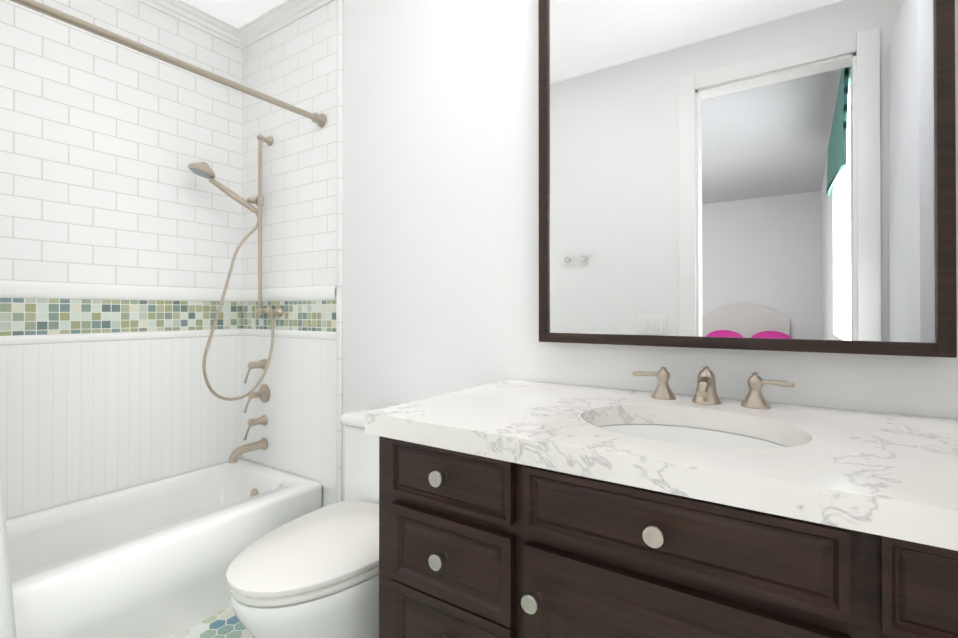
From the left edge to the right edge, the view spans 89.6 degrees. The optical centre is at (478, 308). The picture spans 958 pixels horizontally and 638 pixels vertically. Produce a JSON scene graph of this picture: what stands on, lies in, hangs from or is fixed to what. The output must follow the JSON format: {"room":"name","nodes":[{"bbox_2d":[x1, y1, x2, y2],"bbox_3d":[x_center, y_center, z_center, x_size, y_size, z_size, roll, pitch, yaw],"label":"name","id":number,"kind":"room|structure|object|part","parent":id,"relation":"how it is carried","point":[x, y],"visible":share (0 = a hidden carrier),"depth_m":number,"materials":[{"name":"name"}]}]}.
{"room":"bathroom","nodes":[
{"label":"bathroom","id":0,"kind":"room"},
{"bbox_2d":[171,606,253,637],"bbox_3d":[-0.542,1.167,0.954,3.040,0.160,2.020,0,0,34],"label":"floor","id":1,"kind":"structure","parent":0,"point":[226,623],"depth_m":1.65,"materials":[{"name":"tile"}]},
{"bbox_2d":[5,458,321,637],"bbox_3d":[-1.433,0.921,1.543,0.640,0.340,1.764,0,0,34],"label":"bathtub","id":2,"kind":"object","parent":1,"relation":"on","point":[154,559],"visible":0.9,"depth_m":1.71,"materials":[{"name":"white ceramic"}]},
{"bbox_2d":[226,403,399,637],"bbox_3d":[-0.353,0.723,1.421,0.490,0.735,0.777,0,0,34],"label":"toilet","id":3,"kind":"object","parent":1,"relation":"on","point":[314,574],"visible":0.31,"depth_m":1.19,"materials":[{"name":"white ceramic"}]},
{"bbox_3d":[-0.409,0.644,1.300,0.388,0.042,0.512,0,0,34],"label":"seat","id":4,"kind":"part","parent":3,"relation":"part of","materials":[{"name":"white plastic"}]},
{"bbox_3d":[-0.210,0.556,1.637,0.490,0.390,0.262,0,0,34],"label":"tank","id":5,"kind":"part","parent":3,"relation":"part of","materials":[{"name":"white ceramic"}]},
{"bbox_2d":[364,366,957,637],"bbox_3d":[0.426,0.615,0.989,1.217,0.946,0.650,0,0,34],"label":"bathroom vanity","id":6,"kind":"object","parent":1,"relation":"on","point":[510,508],"visible":1,"depth_m":0.80,"materials":[{"name":"brown wood"}]},
{"bbox_3d":[-0.077,0.495,0.953,0.033,0.033,0.034,0,0,34],"label":"knob","id":7,"kind":"part","parent":6,"relation":"part of","materials":[{"name":"silver metal"}]},
{"bbox_3d":[-0.077,0.333,0.954,0.033,0.033,0.034,0,0,34],"label":"knob","id":8,"kind":"part","parent":6,"relation":"part of","materials":[{"name":"silver metal"}]},
{"bbox_3d":[-0.063,0.669,0.975,0.302,0.160,0.020,0,0,34],"label":"drawer","id":9,"kind":"part","parent":6,"relation":"part of","materials":[{"name":"brown wood"}]},
{"bbox_3d":[-0.063,0.503,0.976,0.302,0.162,0.020,0,0,34],"label":"drawer","id":10,"kind":"part","parent":6,"relation":"part of","materials":[{"name":"brown wood"}]},
{"bbox_3d":[-0.063,0.341,0.977,0.302,0.119,0.020,0,0,34],"label":"drawer","id":11,"kind":"part","parent":6,"relation":"part of","materials":[{"name":"brown wood"}]},
{"bbox_3d":[0.094,0.507,0.839,0.033,0.033,0.034,0,0,34],"label":"knob","id":12,"kind":"part","parent":6,"relation":"part of","materials":[{"name":"silver metal"}]},
{"bbox_3d":[0.283,0.365,0.771,1.171,0.183,0.020,0,0,34],"label":"frame","id":13,"kind":"part","parent":6,"relation":"part of","materials":[{"name":"brown wood"}]},
{"bbox_3d":[0.266,0.338,0.726,0.033,0.033,0.034,0,0,34],"label":"knob","id":14,"kind":"part","parent":6,"relation":"part of","materials":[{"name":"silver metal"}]},
{"bbox_2d":[364,379,957,550],"bbox_3d":[0.430,0.252,0.996,1.217,0.045,0.637,0,0,34],"label":"countertop","id":15,"kind":"structure","parent":6,"relation":"on","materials":[{"name":"stone"}]},
{"bbox_2d":[632,367,675,399],"bbox_3d":[0.457,0.191,1.262,0.108,0.080,0.060,0,0,34],"label":"faucet","id":16,"kind":"object","parent":15,"relation":"on","point":[662,391],"depth_m":1.24,"materials":[{"name":"beige metal"}]},
{"bbox_2d":[692,366,720,404],"bbox_3d":[0.550,0.187,1.175,0.066,0.088,0.108,0,0,34],"label":"faucet","id":17,"kind":"object","parent":15,"relation":"on","point":[706,392],"depth_m":1.17,"materials":[{"name":"beige metal"}]},
{"bbox_2d":[741,373,794,408],"bbox_3d":[0.669,0.190,1.121,0.108,0.080,0.060,0,0,34],"label":"faucet","id":18,"kind":"object","parent":15,"relation":"on","point":[754,399],"depth_m":1.12,"materials":[{"name":"beige metal"}]},
{"bbox_3d":[0.281,0.669,0.747,0.468,0.489,0.020,0,0,34],"label":"door","id":19,"kind":"part","parent":6,"relation":"part of","materials":[{"name":"brown wood"}]},
{"bbox_3d":[0.281,0.342,0.749,0.468,0.115,0.020,0,0,34],"label":"drawer","id":20,"kind":"part","parent":6,"relation":"part of","materials":[{"name":"brown wood"}]},
{"bbox_3d":[0.628,0.338,0.517,0.305,0.119,0.020,0,0,34],"label":"drawer","id":21,"kind":"part","parent":6,"relation":"part of","materials":[{"name":"brown wood"}]},
{"bbox_2d":[183,0,285,27],"bbox_3d":[-1.368,-1.484,1.519,0.815,0.170,1.780,0,0,34],"label":"ceiling","id":22,"kind":"structure","parent":0,"point":[237,13],"depth_m":2.24,"materials":[{"name":"white paint"}]},
{"bbox_2d":[322,0,957,507],"bbox_3d":[-0.016,-0.208,1.753,3.040,2.720,0.120,0,0,34],"label":"wall","id":23,"kind":"structure","parent":0,"point":[440,196],"depth_m":1.71,"materials":[{"name":"white paint"}]},
{"bbox_2d":[138,0,245,48],"bbox_3d":[-1.682,-1.365,1.720,0.050,0.067,1.770,0,0,34],"label":"crown molding","id":24,"kind":"structure","parent":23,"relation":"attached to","point":[181,10],"depth_m":2.27,"materials":[{"name":"white"}]},
{"bbox_2d":[237,0,333,46],"bbox_3d":[-0.866,-1.362,2.211,0.745,0.067,0.050,0,0,34],"label":"crown molding","id":25,"kind":"structure","parent":23,"relation":"attached to","point":[277,18],"depth_m":2.27,"materials":[{"name":"white"}]},
{"bbox_2d":[241,335,335,489],"bbox_3d":[-0.907,0.455,2.264,0.725,0.640,0.010,0,0,34],"label":"wall panel","id":26,"kind":"object","parent":23,"relation":"attached to","point":[298,430],"visible":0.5,"depth_m":2.22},
{"bbox_2d":[241,300,335,331],"bbox_3d":[-0.907,0.032,2.266,0.725,0.135,0.010,0,0,34],"label":"wall tile","id":27,"kind":"structure","parent":23,"relation":"attached to","point":[309,315],"depth_m":2.22,"materials":[{"name":"tile"}]},
{"bbox_2d":[241,0,336,288],"bbox_3d":[-0.907,-0.719,2.271,0.725,1.238,0.010,0,0,34],"label":"wall tile","id":28,"kind":"structure","parent":23,"relation":"attached to","point":[294,63],"depth_m":2.23,"materials":[{"name":"white tile"}]},
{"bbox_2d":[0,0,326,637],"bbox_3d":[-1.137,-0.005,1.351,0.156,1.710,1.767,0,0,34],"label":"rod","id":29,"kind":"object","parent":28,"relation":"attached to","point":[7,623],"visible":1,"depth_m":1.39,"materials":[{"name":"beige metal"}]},
{"bbox_2d":[0,468,16,637],"bbox_3d":[-1.393,0.022,0.953,0.141,1.650,0.704,0,0,34],"label":"curtain","id":30,"kind":"object","parent":29,"relation":"hanging from","point":[7,615],"depth_m":1.20,"materials":[{"name":"white fabric"}]},
{"bbox_2d":[188,134,282,462],"bbox_3d":[-1.128,-0.064,2.204,0.334,1.542,0.337,0,0,34],"label":"shower","id":31,"kind":"object","parent":28,"relation":"attached to","point":[205,170],"visible":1,"depth_m":2.27,"materials":[{"name":"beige metal"}]},
{"bbox_3d":[-1.146,-0.528,2.253,0.124,0.151,0.177,0,0,34],"label":"handle","id":32,"kind":"part","parent":31,"relation":"part of","materials":[{"name":"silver metal"}]},
{"bbox_3d":[-1.096,0.672,2.263,0.038,0.072,0.157,0,0,34],"label":"spout","id":33,"kind":"part","parent":31,"relation":"part of","materials":[{"name":"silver metal"}]},
{"bbox_2d":[268,306,282,317],"bbox_3d":[-0.956,0.017,2.261,0.052,0.056,0.050,0,0,34],"label":"outlet","id":34,"kind":"object","parent":31,"relation":"attached to","point":[278,311],"depth_m":2.26,"materials":[{"name":"beige metal"}]},
{"bbox_2d":[336,0,342,502],"bbox_3d":[-0.594,-0.093,2.057,0.030,2.493,0.014,0,0,34],"label":"wall trim edge","id":35,"kind":"object","parent":23,"relation":"attached to","point":[339,299],"visible":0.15,"depth_m":2.05,"materials":[{"name":"tile"}]},
{"bbox_2d":[538,0,956,357],"bbox_3d":[0.582,-0.526,1.242,0.920,1.250,0.068,0,0,34],"label":"mirror","id":36,"kind":"object","parent":23,"relation":"attached to","point":[773,175],"visible":1,"depth_m":1.17,"materials":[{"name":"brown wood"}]},
{"bbox_3d":[0.211,-0.525,1.489,0.028,1.250,0.068,0,0,34],"label":"frame","id":37,"kind":"part","parent":36,"relation":"part of","materials":[{"name":"brown wood"}]},
{"bbox_3d":[0.582,0.085,1.239,0.864,0.028,0.068,0,0,34],"label":"frame","id":38,"kind":"part","parent":36,"relation":"part of","materials":[{"name":"brown wood"}]},
{"bbox_3d":[0.954,-0.527,0.995,0.028,1.250,0.068,0,0,34],"label":"frame","id":39,"kind":"part","parent":36,"relation":"part of","materials":[{"name":"brown wood"}]},
{"bbox_3d":[-1.791,-0.208,1.720,0.120,2.720,1.900,0,0,34],"label":"wall","id":40,"kind":"structure","parent":0,"visible":0},
{"bbox_2d":[0,335,240,518],"bbox_3d":[-1.703,0.452,1.730,0.010,0.640,1.780,0,0,34],"label":"wall panel","id":41,"kind":"object","parent":40,"relation":"attached to","point":[81,420],"visible":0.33,"depth_m":1.99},
{"bbox_2d":[0,298,240,335],"bbox_3d":[-1.703,0.029,1.733,0.010,0.135,1.780,0,0,34],"label":"wall tile","id":42,"kind":"structure","parent":40,"relation":"attached to","point":[22,316],"depth_m":1.99,"materials":[{"name":"tile"}]},
{"bbox_2d":[0,0,241,288],"bbox_3d":[-1.703,-0.722,1.737,0.010,1.238,1.780,0,0,34],"label":"wall tile","id":43,"kind":"structure","parent":40,"relation":"attached to","point":[104,143],"depth_m":2.01,"materials":[{"name":"white tile"}]},
{"bbox_2d":[0,329,335,345],"bbox_3d":[-1.401,0.113,1.532,0.735,0.035,1.780,0,0,34],"label":"wall trim","id":44,"kind":"structure","parent":40,"relation":"attached to","point":[55,338],"depth_m":2.09,"materials":[{"name":"white tile"}]},
{"bbox_2d":[0,280,335,301],"bbox_3d":[-1.401,-0.072,1.533,0.735,0.065,1.780,0,0,34],"label":"wall trim","id":45,"kind":"structure","parent":40,"relation":"attached to","point":[38,289],"depth_m":2.09,"materials":[{"name":"white tile"}]}
]}

